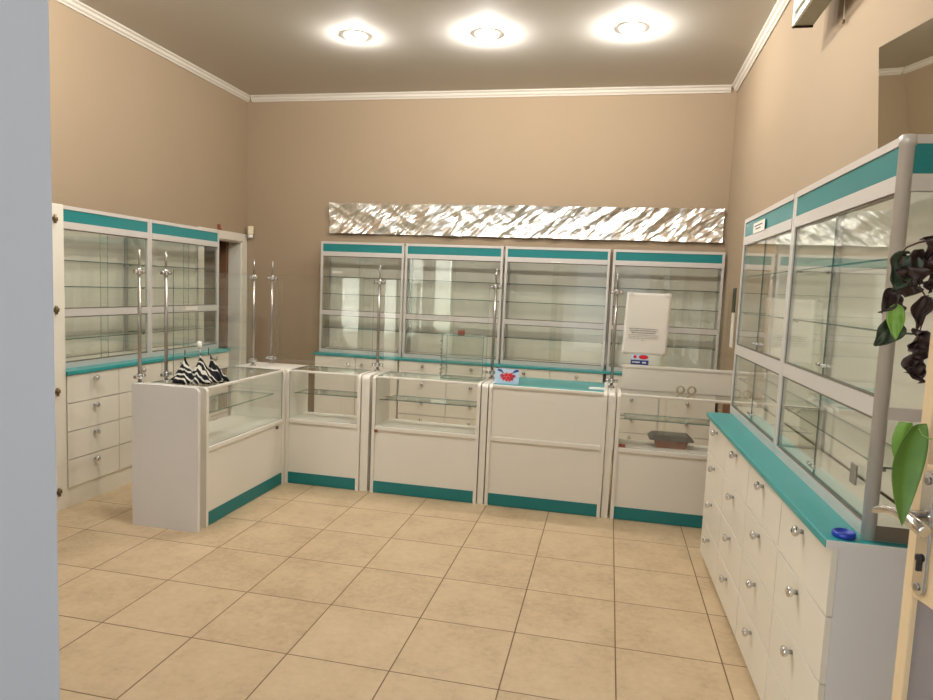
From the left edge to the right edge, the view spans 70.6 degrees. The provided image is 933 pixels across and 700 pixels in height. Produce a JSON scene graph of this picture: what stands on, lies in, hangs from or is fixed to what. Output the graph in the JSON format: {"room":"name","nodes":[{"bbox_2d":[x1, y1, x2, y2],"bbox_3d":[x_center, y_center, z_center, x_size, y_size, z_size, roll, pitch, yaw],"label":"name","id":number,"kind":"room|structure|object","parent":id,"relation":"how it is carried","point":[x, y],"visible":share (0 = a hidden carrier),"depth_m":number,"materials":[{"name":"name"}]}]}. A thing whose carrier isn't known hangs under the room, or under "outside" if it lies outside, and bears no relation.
{"room":"pharmacy","nodes":[
{"label":"pharmacy","id":0,"kind":"room"},
{"bbox_2d":[0,0,59,699],"bbox_3d":[-1.313,-0.372,1.044,4.983,3.550,0.280,4,5,12],"label":"wall","id":1,"kind":"structure","parent":0,"point":[29,609],"depth_m":0.76,"materials":[{"name":"grey paint"}]},
{"bbox_2d":[871,316,932,699],"bbox_3d":[0.915,0.275,0.947,0.115,2.450,0.880,2,5,0],"label":"entrance door","id":2,"kind":"structure","parent":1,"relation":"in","point":[913,672],"depth_m":1.34,"materials":[{"name":"beige paint"}]},
{"bbox_2d":[873,235,932,383],"bbox_3d":[0.942,-0.085,1.390,0.124,0.314,0.079,4,5,12],"label":"vine","id":3,"kind":"object","parent":2,"relation":"attached to","point":[908,272],"visible":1,"depth_m":1.40,"materials":[{"name":"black plant"}]},
{"bbox_2d":[891,422,932,524],"bbox_3d":[0.863,0.238,1.236,0.130,0.199,0.035,4,5,12],"label":"leaf","id":4,"kind":"object","parent":2,"relation":"attached to","point":[909,443],"visible":1,"depth_m":1.24,"materials":[{"name":"green plant"}]},
{"bbox_2d":[49,0,247,357],"bbox_3d":[-3.199,-0.766,4.425,0.150,3.550,6.130,4,5,12],"label":"wall","id":5,"kind":"structure","parent":0,"point":[135,132],"depth_m":5.61,"materials":[{"name":"beige paint"}]},
{"bbox_2d":[55,0,250,101],"bbox_3d":[-2.995,-2.507,4.378,0.056,0.060,5.849,4,5,12],"label":"trim","id":6,"kind":"structure","parent":5,"relation":"attached to","point":[75,5],"depth_m":5.63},
{"bbox_2d":[57,448,759,699],"bbox_3d":[-0.751,1.209,4.125,5.492,0.120,6.300,4,5,12],"label":"floor","id":7,"kind":"structure","parent":0,"point":[299,591],"depth_m":3.23,"materials":[{"name":"tile"}]},
{"bbox_2d":[52,203,67,511],"bbox_3d":[-2.847,0.052,4.278,0.516,1.980,0.098,4,5,12],"label":"tall cabinet","id":8,"kind":"object","parent":7,"relation":"on","point":[57,209],"visible":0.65,"depth_m":4.23,"materials":[{"name":"beige laminate"}]},
{"bbox_2d":[66,362,161,506],"bbox_3d":[-2.773,0.553,4.841,0.584,0.884,0.935,4,5,12],"label":"base cabinet","id":9,"kind":"object","parent":7,"relation":"on","point":[98,403],"visible":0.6,"depth_m":4.61,"materials":[{"name":"beige laminate"}]},
{"bbox_2d":[66,348,229,375],"bbox_3d":[-2.667,0.061,5.260,0.562,0.025,1.885,4,5,12],"label":"countertop","id":10,"kind":"structure","parent":9,"relation":"on","point":[99,367],"depth_m":4.92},
{"bbox_2d":[63,205,149,368],"bbox_3d":[-2.700,-0.448,4.741,0.242,1.080,0.935,4,5,12],"label":"display cabinet","id":11,"kind":"object","parent":10,"relation":"on","point":[96,310],"visible":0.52,"depth_m":4.87,"materials":[{"name":"glass"}]},
{"bbox_2d":[64,285,143,287],"bbox_3d":[-2.708,-0.456,4.742,0.196,0.006,0.883,4,5,12],"label":"shelf","id":12,"kind":"object","parent":11,"relation":"attached to","point":[65,286],"depth_m":4.83,"materials":[{"name":"clear glass"}]},
{"bbox_2d":[64,260,143,265],"bbox_3d":[-2.701,-0.630,4.726,0.196,0.006,0.883,4,5,12],"label":"shelf","id":13,"kind":"object","parent":11,"relation":"attached to","point":[66,262],"depth_m":4.86,"materials":[{"name":"clear glass"}]},
{"bbox_2d":[65,331,143,339],"bbox_3d":[-2.723,-0.103,4.775,0.196,0.006,0.883,4,5,12],"label":"shelf","id":14,"kind":"object","parent":11,"relation":"attached to","point":[71,335],"depth_m":4.84,"materials":[{"name":"clear glass"}]},
{"bbox_2d":[126,219,218,356],"bbox_3d":[-2.501,-0.525,5.654,0.242,1.080,0.935,4,5,12],"label":"display cabinet","id":15,"kind":"object","parent":10,"relation":"on","point":[181,242],"visible":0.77,"depth_m":5.65,"materials":[{"name":"glass"}]},
{"bbox_2d":[128,286,213,288],"bbox_3d":[-2.509,-0.533,5.655,0.196,0.006,0.883,4,5,12],"label":"shelf","id":16,"kind":"object","parent":15,"relation":"attached to","point":[153,287],"depth_m":5.66,"materials":[{"name":"clear glass"}]},
{"bbox_2d":[129,326,213,332],"bbox_3d":[-2.524,-0.180,5.688,0.196,0.006,0.883,4,5,12],"label":"shelf","id":17,"kind":"object","parent":15,"relation":"attached to","point":[155,329],"depth_m":5.64,"materials":[{"name":"clear glass"}]},
{"bbox_2d":[134,265,214,269],"bbox_3d":[-2.502,-0.707,5.639,0.196,0.006,0.883,4,5,12],"label":"shelf","id":18,"kind":"object","parent":15,"relation":"attached to","point":[154,267],"depth_m":5.74,"materials":[{"name":"clear glass"}]},
{"bbox_2d":[185,306,197,309],"bbox_3d":[-2.378,-0.361,5.698,0.003,0.030,0.170,4,5,12],"label":"label","id":19,"kind":"object","parent":15,"relation":"attached to","point":[193,307],"visible":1,"depth_m":5.71,"materials":[{"name":"paper"}]},
{"bbox_2d":[162,352,228,421],"bbox_3d":[-2.574,0.476,5.754,0.584,0.884,0.935,4,5,12],"label":"base cabinet","id":20,"kind":"object","parent":7,"relation":"on","point":[221,359],"visible":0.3,"depth_m":5.92,"materials":[{"name":"beige laminate"}]},
{"bbox_2d":[132,366,284,532],"bbox_3d":[-1.734,0.616,4.570,0.457,0.895,1.095,4,5,12],"label":"display counter","id":21,"kind":"object","parent":7,"relation":"on","point":[190,471],"depth_m":4.10,"materials":[{"name":"white laminate"}]},
{"bbox_2d":[133,249,145,382],"bbox_3d":[-2.010,-0.202,4.049,0.048,0.824,0.088,4,5,12],"label":"post","id":22,"kind":"object","parent":21,"relation":"on","point":[138,271],"visible":1,"depth_m":4.04,"materials":[{"name":"silver metal"}]},
{"bbox_2d":[160,251,171,381],"bbox_3d":[-1.906,-0.210,4.180,0.048,0.824,0.088,4,5,12],"label":"post","id":23,"kind":"object","parent":21,"relation":"on","point":[165,272],"visible":1,"depth_m":4.17,"materials":[{"name":"silver metal"}]},
{"bbox_2d":[169,341,229,384],"bbox_3d":[-1.713,0.074,4.236,0.364,0.264,0.243,0,6,-22],"label":"umbrella","id":24,"kind":"object","parent":21,"relation":"on","point":[202,374],"visible":1,"depth_m":4.20,"materials":[{"name":"fabric"}]},
{"bbox_2d":[173,269,248,375],"bbox_3d":[-1.785,-0.204,4.663,0.006,0.695,0.898,4,5,12],"label":"guard","id":25,"kind":"object","parent":21,"relation":"on","point":[173,269],"visible":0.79,"depth_m":4.25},
{"bbox_2d":[209,390,273,412],"bbox_3d":[-1.707,0.358,4.589,0.320,0.007,0.890,4,5,12],"label":"shelf","id":26,"kind":"object","parent":21,"relation":"attached to","point":[268,394],"depth_m":4.84,"materials":[{"name":"clear glass"}]},
{"bbox_2d":[236,362,302,479],"bbox_3d":[-1.577,0.563,5.274,0.444,0.884,0.346,4,5,12],"label":"display counter","id":27,"kind":"object","parent":7,"relation":"on","point":[285,367],"depth_m":5.16,"materials":[{"name":"white laminate"}]},
{"bbox_2d":[249,260,257,365],"bbox_3d":[-1.661,-0.288,5.137,0.048,0.826,0.088,4,5,12],"label":"post","id":28,"kind":"object","parent":27,"relation":"on","point":[253,277],"visible":1,"depth_m":5.13,"materials":[{"name":"silver metal"}]},
{"bbox_2d":[266,261,276,362],"bbox_3d":[-1.578,-0.303,5.343,0.088,0.826,0.048,4,5,12],"label":"post","id":29,"kind":"object","parent":27,"relation":"on","point":[272,277],"visible":1,"depth_m":5.34,"materials":[{"name":"silver metal"}]},
{"bbox_2d":[284,365,383,490],"bbox_3d":[-1.031,0.595,5.159,0.670,0.886,0.332,4,5,12],"label":"display counter","id":30,"kind":"object","parent":7,"relation":"on","point":[322,449],"depth_m":5.03,"materials":[{"name":"white laminate"}]},
{"bbox_2d":[276,275,373,367],"bbox_3d":[-1.134,-0.231,5.253,0.822,0.695,0.006,4,5,12],"label":"guard","id":31,"kind":"object","parent":30,"relation":"on","point":[277,275],"visible":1,"depth_m":5.31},
{"bbox_2d":[296,388,356,397],"bbox_3d":[-1.052,0.334,5.141,0.488,0.007,0.210,4,5,12],"label":"shelf","id":32,"kind":"object","parent":30,"relation":"attached to","point":[308,388],"depth_m":5.12,"materials":[{"name":"clear glass"}]},
{"bbox_2d":[372,265,384,370],"bbox_3d":[-0.686,-0.249,5.154,0.088,0.824,0.048,4,5,12],"label":"post","id":33,"kind":"object","parent":30,"relation":"on","point":[379,282],"visible":1,"depth_m":5.15,"materials":[{"name":"silver metal"}]},
{"bbox_2d":[314,355,399,418],"bbox_3d":[-1.140,0.462,7.034,0.915,0.795,0.354,4,5,12],"label":"base cabinet","id":34,"kind":"object","parent":7,"relation":"on","point":[322,403],"visible":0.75,"depth_m":6.92,"materials":[{"name":"beige laminate"}]},
{"bbox_2d":[370,371,494,503],"bbox_3d":[-0.253,0.643,4.994,0.866,0.886,0.332,4,5,12],"label":"display counter","id":35,"kind":"object","parent":7,"relation":"on","point":[444,461],"depth_m":4.87,"materials":[{"name":"white laminate"}]},
{"bbox_2d":[385,395,476,406],"bbox_3d":[-0.253,0.384,4.971,0.690,0.007,0.210,4,5,12],"label":"shelf","id":36,"kind":"object","parent":35,"relation":"attached to","point":[393,395],"depth_m":4.98,"materials":[{"name":"clear glass"}]},
{"bbox_2d":[383,280,489,374],"bbox_3d":[-0.240,-0.176,5.063,0.825,0.695,0.006,4,5,12],"label":"guard","id":37,"kind":"object","parent":35,"relation":"on","point":[385,280],"visible":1,"depth_m":5.13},
{"bbox_2d":[439,333,487,380],"bbox_3d":[-0.022,0.049,4.936,0.326,0.325,0.162,4,5,12],"label":"glass box","id":38,"kind":"object","parent":35,"relation":"on","point":[447,334],"visible":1,"depth_m":4.90,"materials":[{"name":"glass"}]},
{"bbox_2d":[458,330,464,334],"bbox_3d":[-0.038,-0.131,4.915,0.050,0.034,0.036,3,5,3],"label":"carton","id":39,"kind":"object","parent":38,"relation":"on","point":[460,332],"visible":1,"depth_m":4.90,"materials":[{"name":"brown cardboard"}]},
{"bbox_2d":[443,355,485,359],"bbox_3d":[-0.017,0.055,4.936,0.305,0.004,0.150,4,5,12],"label":"shelf","id":40,"kind":"object","parent":38,"relation":"attached to","point":[447,356],"depth_m":4.92,"materials":[{"name":"clear glass"}]},
{"bbox_2d":[486,269,501,378],"bbox_3d":[0.209,-0.194,4.963,0.088,0.824,0.048,4,5,12],"label":"post","id":41,"kind":"object","parent":35,"relation":"on","point":[495,287],"visible":0.94,"depth_m":4.96,"materials":[{"name":"silver metal"}]},
{"bbox_2d":[397,360,498,425],"bbox_3d":[-0.183,0.521,6.830,1.015,0.795,0.354,4,5,12],"label":"base cabinet","id":42,"kind":"object","parent":7,"relation":"on","point":[425,412],"visible":0.65,"depth_m":6.70,"materials":[{"name":"beige laminate"}]},
{"bbox_2d":[484,377,614,517],"bbox_3d":[0.631,0.688,4.917,0.876,0.886,0.550,4,5,12],"label":"display counter","id":43,"kind":"object","parent":7,"relation":"on","point":[545,439],"depth_m":4.66,"materials":[{"name":"white laminate"}]},
{"bbox_2d":[494,368,519,384],"bbox_3d":[0.295,0.190,4.786,0.178,0.110,0.042,4,5,12],"label":"greeting card","id":44,"kind":"object","parent":43,"relation":"on","point":[502,375],"visible":1,"depth_m":4.78,"materials":[{"name":"white paper"}]},
{"bbox_2d":[589,387,604,390],"bbox_3d":[0.925,0.274,4.679,0.115,0.016,0.050,3,5,10],"label":"dish","id":45,"kind":"object","parent":43,"relation":"on","point":[590,388],"visible":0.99,"depth_m":4.66,"materials":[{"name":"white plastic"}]},
{"bbox_2d":[605,273,622,386],"bbox_3d":[1.075,-0.141,4.779,0.088,0.824,0.048,4,5,12],"label":"post","id":46,"kind":"object","parent":43,"relation":"on","point":[611,380],"visible":1,"depth_m":4.78,"materials":[{"name":"silver metal"}]},
{"bbox_2d":[499,367,602,382],"bbox_3d":[0.830,0.583,6.615,1.020,0.795,0.354,4,5,12],"label":"base cabinet","id":47,"kind":"object","parent":7,"relation":"on","point":[530,373],"visible":0.17,"depth_m":6.42,"materials":[{"name":"beige laminate"}]},
{"bbox_2d":[313,351,622,374],"bbox_3d":[0.396,0.146,6.689,4.050,0.024,0.335,4,5,12],"label":"countertop","id":48,"kind":"structure","parent":47,"relation":"on","point":[604,371],"depth_m":6.61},
{"bbox_2d":[319,241,409,356],"bbox_3d":[-1.084,-0.546,7.005,0.915,1.170,0.230,4,5,12],"label":"display cabinet","id":49,"kind":"object","parent":48,"relation":"on","point":[352,321],"visible":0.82,"depth_m":7.07,"materials":[{"name":"glass"}]},
{"bbox_2d":[325,326,402,331],"bbox_3d":[-1.095,-0.226,7.044,0.863,0.006,0.184,4,5,12],"label":"shelf","id":50,"kind":"object","parent":49,"relation":"attached to","point":[345,328],"depth_m":7.10,"materials":[{"name":"clear glass"}]},
{"bbox_2d":[324,293,403,296],"bbox_3d":[-1.081,-0.585,7.011,0.863,0.006,0.184,4,5,12],"label":"shelf","id":51,"kind":"object","parent":49,"relation":"attached to","point":[329,294],"depth_m":7.09,"materials":[{"name":"clear glass"}]},
{"bbox_2d":[324,276,404,279],"bbox_3d":[-1.073,-0.764,6.994,0.863,0.006,0.184,4,5,12],"label":"shelf","id":52,"kind":"object","parent":49,"relation":"attached to","point":[329,277],"depth_m":7.07,"materials":[{"name":"clear glass"}]},
{"bbox_2d":[402,244,505,362],"bbox_3d":[-0.127,-0.487,6.802,1.015,1.170,0.230,4,5,12],"label":"display cabinet","id":53,"kind":"object","parent":48,"relation":"on","point":[458,298],"visible":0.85,"depth_m":6.87,"materials":[{"name":"glass"}]},
{"bbox_2d":[406,331,496,336],"bbox_3d":[-0.139,-0.167,6.840,0.963,0.006,0.184,4,5,12],"label":"shelf","id":54,"kind":"object","parent":53,"relation":"attached to","point":[433,333],"depth_m":6.90,"materials":[{"name":"clear glass"}]},
{"bbox_2d":[409,297,498,301],"bbox_3d":[-0.124,-0.525,6.807,0.963,0.006,0.184,4,5,12],"label":"shelf","id":55,"kind":"object","parent":53,"relation":"attached to","point":[434,299],"depth_m":6.88,"materials":[{"name":"clear glass"}]},
{"bbox_2d":[408,279,502,283],"bbox_3d":[-0.116,-0.705,6.790,0.963,0.006,0.184,4,5,12],"label":"shelf","id":56,"kind":"object","parent":53,"relation":"attached to","point":[412,281],"depth_m":6.87,"materials":[{"name":"clear glass"}]},
{"bbox_2d":[500,246,610,369],"bbox_3d":[0.886,-0.425,6.586,1.020,1.170,0.230,4,5,12],"label":"display cabinet","id":57,"kind":"object","parent":48,"relation":"on","point":[556,312],"visible":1,"depth_m":6.65,"materials":[{"name":"glass"}]},
{"bbox_2d":[504,336,602,342],"bbox_3d":[0.874,-0.105,6.625,0.968,0.006,0.184,4,5,12],"label":"shelf","id":58,"kind":"object","parent":57,"relation":"attached to","point":[556,339],"depth_m":6.68,"materials":[{"name":"clear glass"}]},
{"bbox_2d":[506,301,604,305],"bbox_3d":[0.889,-0.463,6.592,0.968,0.006,0.184,4,5,12],"label":"shelf","id":59,"kind":"object","parent":57,"relation":"attached to","point":[521,303],"depth_m":6.67,"materials":[{"name":"clear glass"}]},
{"bbox_2d":[507,283,605,287],"bbox_3d":[0.897,-0.642,6.575,0.968,0.006,0.184,4,5,12],"label":"shelf","id":60,"kind":"object","parent":57,"relation":"attached to","point":[512,285],"depth_m":6.65,"materials":[{"name":"clear glass"}]},
{"bbox_2d":[606,249,725,370],"bbox_3d":[1.905,-0.362,6.370,1.013,1.170,0.230,4,5,12],"label":"display cabinet","id":61,"kind":"object","parent":48,"relation":"on","point":[693,280],"visible":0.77,"depth_m":6.41,"materials":[{"name":"glass"}]},
{"bbox_2d":[611,342,714,349],"bbox_3d":[1.893,-0.042,6.408,0.961,0.006,0.184,4,5,12],"label":"shelf","id":62,"kind":"object","parent":61,"relation":"attached to","point":[670,345],"depth_m":6.43,"materials":[{"name":"clear glass"}]},
{"bbox_2d":[613,306,717,311],"bbox_3d":[1.908,-0.400,6.375,0.961,0.006,0.184,4,5,12],"label":"shelf","id":63,"kind":"object","parent":61,"relation":"attached to","point":[673,308],"depth_m":6.41,"materials":[{"name":"clear glass"}]},
{"bbox_2d":[618,288,713,291],"bbox_3d":[1.916,-0.579,6.358,0.961,0.006,0.184,4,5,12],"label":"shelf","id":64,"kind":"object","parent":61,"relation":"attached to","point":[621,289],"depth_m":6.42,"materials":[{"name":"clear glass"}]},
{"bbox_2d":[604,374,715,454],"bbox_3d":[1.849,0.646,6.398,1.013,0.795,0.354,4,5,12],"label":"base cabinet","id":65,"kind":"object","parent":7,"relation":"on","point":[628,429],"visible":0.34,"depth_m":6.25,"materials":[{"name":"beige laminate"}]},
{"bbox_2d":[610,387,756,527],"bbox_3d":[1.489,0.751,4.622,0.895,0.886,0.330,4,5,12],"label":"display counter","id":66,"kind":"object","parent":7,"relation":"on","point":[650,483],"depth_m":4.52,"materials":[{"name":"white laminate"}]},
{"bbox_2d":[624,413,709,425],"bbox_3d":[1.500,0.492,4.598,0.780,0.007,0.210,4,5,12],"label":"shelf","id":67,"kind":"object","parent":66,"relation":"attached to","point":[624,413],"depth_m":4.58,"materials":[{"name":"clear glass"}]},
{"bbox_2d":[647,430,693,449],"bbox_3d":[1.441,0.638,4.662,0.302,0.088,0.170,3,5,10],"label":"tray","id":68,"kind":"object","parent":66,"relation":"on","point":[662,439],"visible":1,"depth_m":4.60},
{"bbox_2d":[654,440,687,449],"bbox_3d":[1.440,0.656,4.664,0.230,0.052,0.140,3,5,10],"label":"tray","id":69,"kind":"object","parent":68,"relation":"on","point":[672,444],"depth_m":4.59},
{"bbox_2d":[676,386,684,393],"bbox_3d":[1.496,0.279,4.605,0.056,0.056,0.018,2,5,-2],"label":"tape roll","id":70,"kind":"object","parent":66,"relation":"on","point":[678,387],"visible":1,"depth_m":4.60,"materials":[{"name":"clear plastic"}]},
{"bbox_2d":[621,364,748,396],"bbox_3d":[1.535,0.215,4.670,0.860,0.175,0.046,4,5,12],"label":"raised ledge","id":71,"kind":"object","parent":66,"relation":"on","point":[637,377],"visible":0.99,"depth_m":4.65,"materials":[{"name":"beige laminate"}]},
{"bbox_2d":[687,386,695,394],"bbox_3d":[1.566,0.282,4.580,0.060,0.060,0.018,2,5,-2],"label":"tape roll","id":72,"kind":"object","parent":66,"relation":"on","point":[690,386],"visible":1,"depth_m":4.57,"materials":[{"name":"clear plastic"}]},
{"bbox_2d":[722,404,729,412],"bbox_3d":[1.815,0.439,4.613,0.050,0.120,0.020,3,5,6],"label":"carton","id":73,"kind":"object","parent":66,"relation":"on","point":[725,407],"visible":0.44,"depth_m":4.60,"materials":[{"name":"brown cardboard"}]},
{"bbox_2d":[700,420,749,636],"bbox_3d":[1.456,0.874,3.403,0.344,0.864,1.030,3,5,11],"label":"base cabinet","id":74,"kind":"object","parent":7,"relation":"on","point":[727,470],"visible":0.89,"depth_m":3.31,"materials":[{"name":"grey laminate"}]},
{"bbox_2d":[735,465,906,699],"bbox_3d":[1.257,0.960,2.394,0.344,0.864,1.030,3,5,11],"label":"base cabinet","id":75,"kind":"object","parent":7,"relation":"on","point":[815,622],"visible":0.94,"depth_m":2.03,"materials":[{"name":"grey laminate"}]},
{"bbox_2d":[706,412,907,556],"bbox_3d":[1.382,0.466,2.856,0.330,0.042,2.084,3,5,11],"label":"countertop","id":76,"kind":"structure","parent":75,"relation":"on","point":[813,511],"depth_m":2.27,"materials":[{"name":"teal laminate"}]},
{"bbox_2d":[730,193,838,452],"bbox_3d":[1.579,-0.144,3.345,0.208,1.130,1.050,3,5,12],"label":"display cabinet","id":77,"kind":"object","parent":76,"relation":"on","point":[816,244],"visible":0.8,"depth_m":3.25,"materials":[{"name":"glass"}]},
{"bbox_2d":[753,219,764,233],"bbox_3d":[1.527,-0.645,3.442,0.002,0.055,0.260,3,5,12],"label":"label","id":78,"kind":"object","parent":77,"relation":"attached to","point":[759,226],"visible":1,"depth_m":3.43,"materials":[{"name":"paper"}]},
{"bbox_2d":[739,378,818,409],"bbox_3d":[1.576,0.212,3.376,0.156,0.006,0.998,3,5,12],"label":"shelf","id":79,"kind":"object","parent":77,"relation":"attached to","point":[770,385],"depth_m":3.37,"materials":[{"name":"clear glass"}]},
{"bbox_2d":[744,312,822,319],"bbox_3d":[1.592,-0.171,3.340,0.156,0.006,0.998,3,5,12],"label":"shelf","id":80,"kind":"object","parent":77,"relation":"attached to","point":[773,315],"depth_m":3.27,"materials":[{"name":"clear glass"}]},
{"bbox_2d":[747,270,830,277],"bbox_3d":[1.601,-0.380,3.321,0.156,0.006,0.998,3,5,12],"label":"shelf","id":81,"kind":"object","parent":77,"relation":"attached to","point":[806,274],"depth_m":3.15,"materials":[{"name":"clear glass"}]},
{"bbox_2d":[774,134,932,543],"bbox_3d":[1.360,-0.057,2.315,0.212,1.130,1.059,3,5,12],"label":"display cabinet","id":82,"kind":"object","parent":76,"relation":"on","point":[882,201],"visible":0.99,"depth_m":2.30,"materials":[{"name":"glass"}]},
{"bbox_2d":[787,408,891,469],"bbox_3d":[1.360,0.299,2.350,0.156,0.006,0.998,3,5,12],"label":"shelf","id":83,"kind":"object","parent":82,"relation":"attached to","point":[838,417],"depth_m":2.53,"materials":[{"name":"clear glass"}]},
{"bbox_2d":[799,258,887,271],"bbox_3d":[1.385,-0.293,2.295,0.156,0.006,0.998,3,5,12],"label":"shelf","id":84,"kind":"object","parent":82,"relation":"attached to","point":[879,265],"depth_m":2.36,"materials":[{"name":"clear glass"}]},
{"bbox_2d":[849,462,857,484],"bbox_3d":[1.167,0.373,1.986,0.006,0.060,0.045,4,5,12],"label":"lock","id":85,"kind":"object","parent":82,"relation":"attached to","point":[854,468],"visible":1,"depth_m":1.98,"materials":[{"name":"metal"}]},
{"bbox_2d":[795,319,930,334],"bbox_3d":[1.376,-0.084,2.314,0.156,0.006,0.998,3,5,12],"label":"shelf","id":86,"kind":"object","parent":82,"relation":"attached to","point":[856,324],"depth_m":2.39,"materials":[{"name":"clear glass"}]},
{"bbox_2d":[878,18,932,148],"bbox_3d":[1.476,-0.836,2.200,0.047,0.439,0.300,2,5,-2],"label":"mirror panel","id":87,"kind":"object","parent":82,"relation":"on","point":[905,89],"visible":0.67,"depth_m":2.20,"materials":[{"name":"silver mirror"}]},
{"bbox_2d":[78,0,776,94],"bbox_3d":[-0.596,-2.443,3.794,5.492,0.120,6.280,4,5,12],"label":"ceiling","id":88,"kind":"structure","parent":0,"point":[257,47],"depth_m":5.34,"materials":[{"name":"paint"}]},
{"bbox_2d":[343,31,366,40],"bbox_3d":[-0.897,-2.525,5.322,0.193,0.025,0.193,4,5,12],"label":"recessed light","id":89,"kind":"object","parent":88,"relation":"in","point":[350,35],"visible":1,"depth_m":5.28,"materials":[{"name":"white glass"}]},
{"bbox_2d":[475,29,499,39],"bbox_3d":[0.162,-2.466,5.168,0.193,0.025,0.193,4,5,12],"label":"recessed light","id":90,"kind":"object","parent":88,"relation":"in","point":[486,34],"visible":1,"depth_m":5.13,"materials":[{"name":"white glass"}]},
{"bbox_2d":[619,23,644,33],"bbox_3d":[1.240,-2.399,4.938,0.193,0.025,0.193,4,5,12],"label":"recessed light","id":91,"kind":"object","parent":88,"relation":"in","point":[630,28],"visible":1,"depth_m":4.90,"materials":[{"name":"white glass"}]},
{"bbox_2d":[226,87,736,432],"bbox_3d":[-0.023,-0.868,6.949,5.492,3.550,0.150,4,5,12],"label":"wall","id":92,"kind":"structure","parent":0,"point":[654,150],"depth_m":6.80,"materials":[{"name":"beige paint"}]},
{"bbox_2d":[197,226,246,415],"bbox_3d":[-2.984,-0.255,7.102,0.820,2.055,0.890,4,5,12],"label":"door","id":93,"kind":"structure","parent":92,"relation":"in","point":[232,254],"depth_m":7.35,"materials":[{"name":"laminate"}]},
{"bbox_2d":[247,226,253,238],"bbox_3d":[-2.393,-1.304,7.297,0.060,0.135,0.059,-1,6,-33],"label":"sensor","id":94,"kind":"object","parent":92,"relation":"attached to","point":[250,229],"visible":1,"depth_m":7.28,"materials":[{"name":"beige plastic"}]},
{"bbox_2d":[250,85,731,101],"bbox_3d":[0.064,-2.594,6.679,4.945,0.060,0.056,4,5,12],"label":"trim","id":95,"kind":"structure","parent":92,"relation":"attached to","point":[691,89],"depth_m":6.62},
{"bbox_2d":[329,202,724,242],"bbox_3d":[0.485,-1.304,6.690,4.023,0.327,0.050,4,5,12],"label":"strip","id":96,"kind":"object","parent":92,"relation":"attached to","point":[505,221],"visible":1,"depth_m":6.65,"materials":[{"name":"metal"}]},
{"bbox_2d":[715,0,932,503],"bbox_3d":[1.859,-0.454,3.350,0.250,3.550,6.130,4,5,12],"label":"wall","id":97,"kind":"structure","parent":0,"point":[807,106],"depth_m":3.97,"materials":[{"name":"beige paint"}]},
{"bbox_2d":[729,288,736,347],"bbox_3d":[2.161,-0.261,5.349,0.008,0.480,0.120,4,5,12],"label":"leaflet","id":98,"kind":"object","parent":97,"relation":"attached to","point":[734,289],"visible":1,"depth_m":5.33,"materials":[{"name":"paper"}]},
{"bbox_2d":[731,288,736,312],"bbox_3d":[2.167,-0.403,5.336,0.007,0.195,0.120,4,5,12],"label":"picture","id":99,"kind":"object","parent":98,"relation":"attached to","point":[734,289],"depth_m":5.32,"materials":[{"name":"green paper"}]},
{"bbox_2d":[732,0,790,92],"bbox_3d":[1.855,-2.208,3.347,0.057,0.060,5.849,4,5,13],"label":"trim","id":100,"kind":"structure","parent":97,"relation":"attached to","point":[780,6],"depth_m":4.99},
{"bbox_2d":[792,0,831,27],"bbox_3d":[1.653,-1.767,2.873,0.154,0.306,1.030,4,5,12],"label":"wall heater","id":101,"kind":"object","parent":97,"relation":"attached to","point":[806,13],"visible":1,"depth_m":3.27,"materials":[{"name":"grey metal"}]},
{"bbox_2d":[842,0,844,23],"bbox_3d":[1.777,-1.700,3.081,0.013,0.348,0.050,5,6,25],"label":"pull cord","id":102,"kind":"object","parent":101,"relation":"hanging from","point":[843,20],"visible":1,"depth_m":3.08,"materials":[{"name":"white plastic"}]},
{"bbox_3d":[1.519,-0.068,4.689,0.822,0.695,0.006,4,5,12],"label":"guard","id":103,"kind":"object","parent":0,"visible":0},
{"bbox_2d":[631,353,648,364],"bbox_3d":[1.250,0.067,4.753,0.125,0.078,0.002,4,5,12],"label":"sticker","id":104,"kind":"object","parent":103,"relation":"attached to","point":[638,359],"visible":1,"depth_m":4.75,"materials":[{"name":"white paper"}]},
{"bbox_2d":[621,292,671,355],"bbox_3d":[1.290,-0.187,4.718,0.324,0.447,0.011,4,5,12],"label":"paper notice","id":105,"kind":"object","parent":103,"relation":"attached to","point":[647,315],"visible":1,"depth_m":4.72,"materials":[{"name":"white paper"}]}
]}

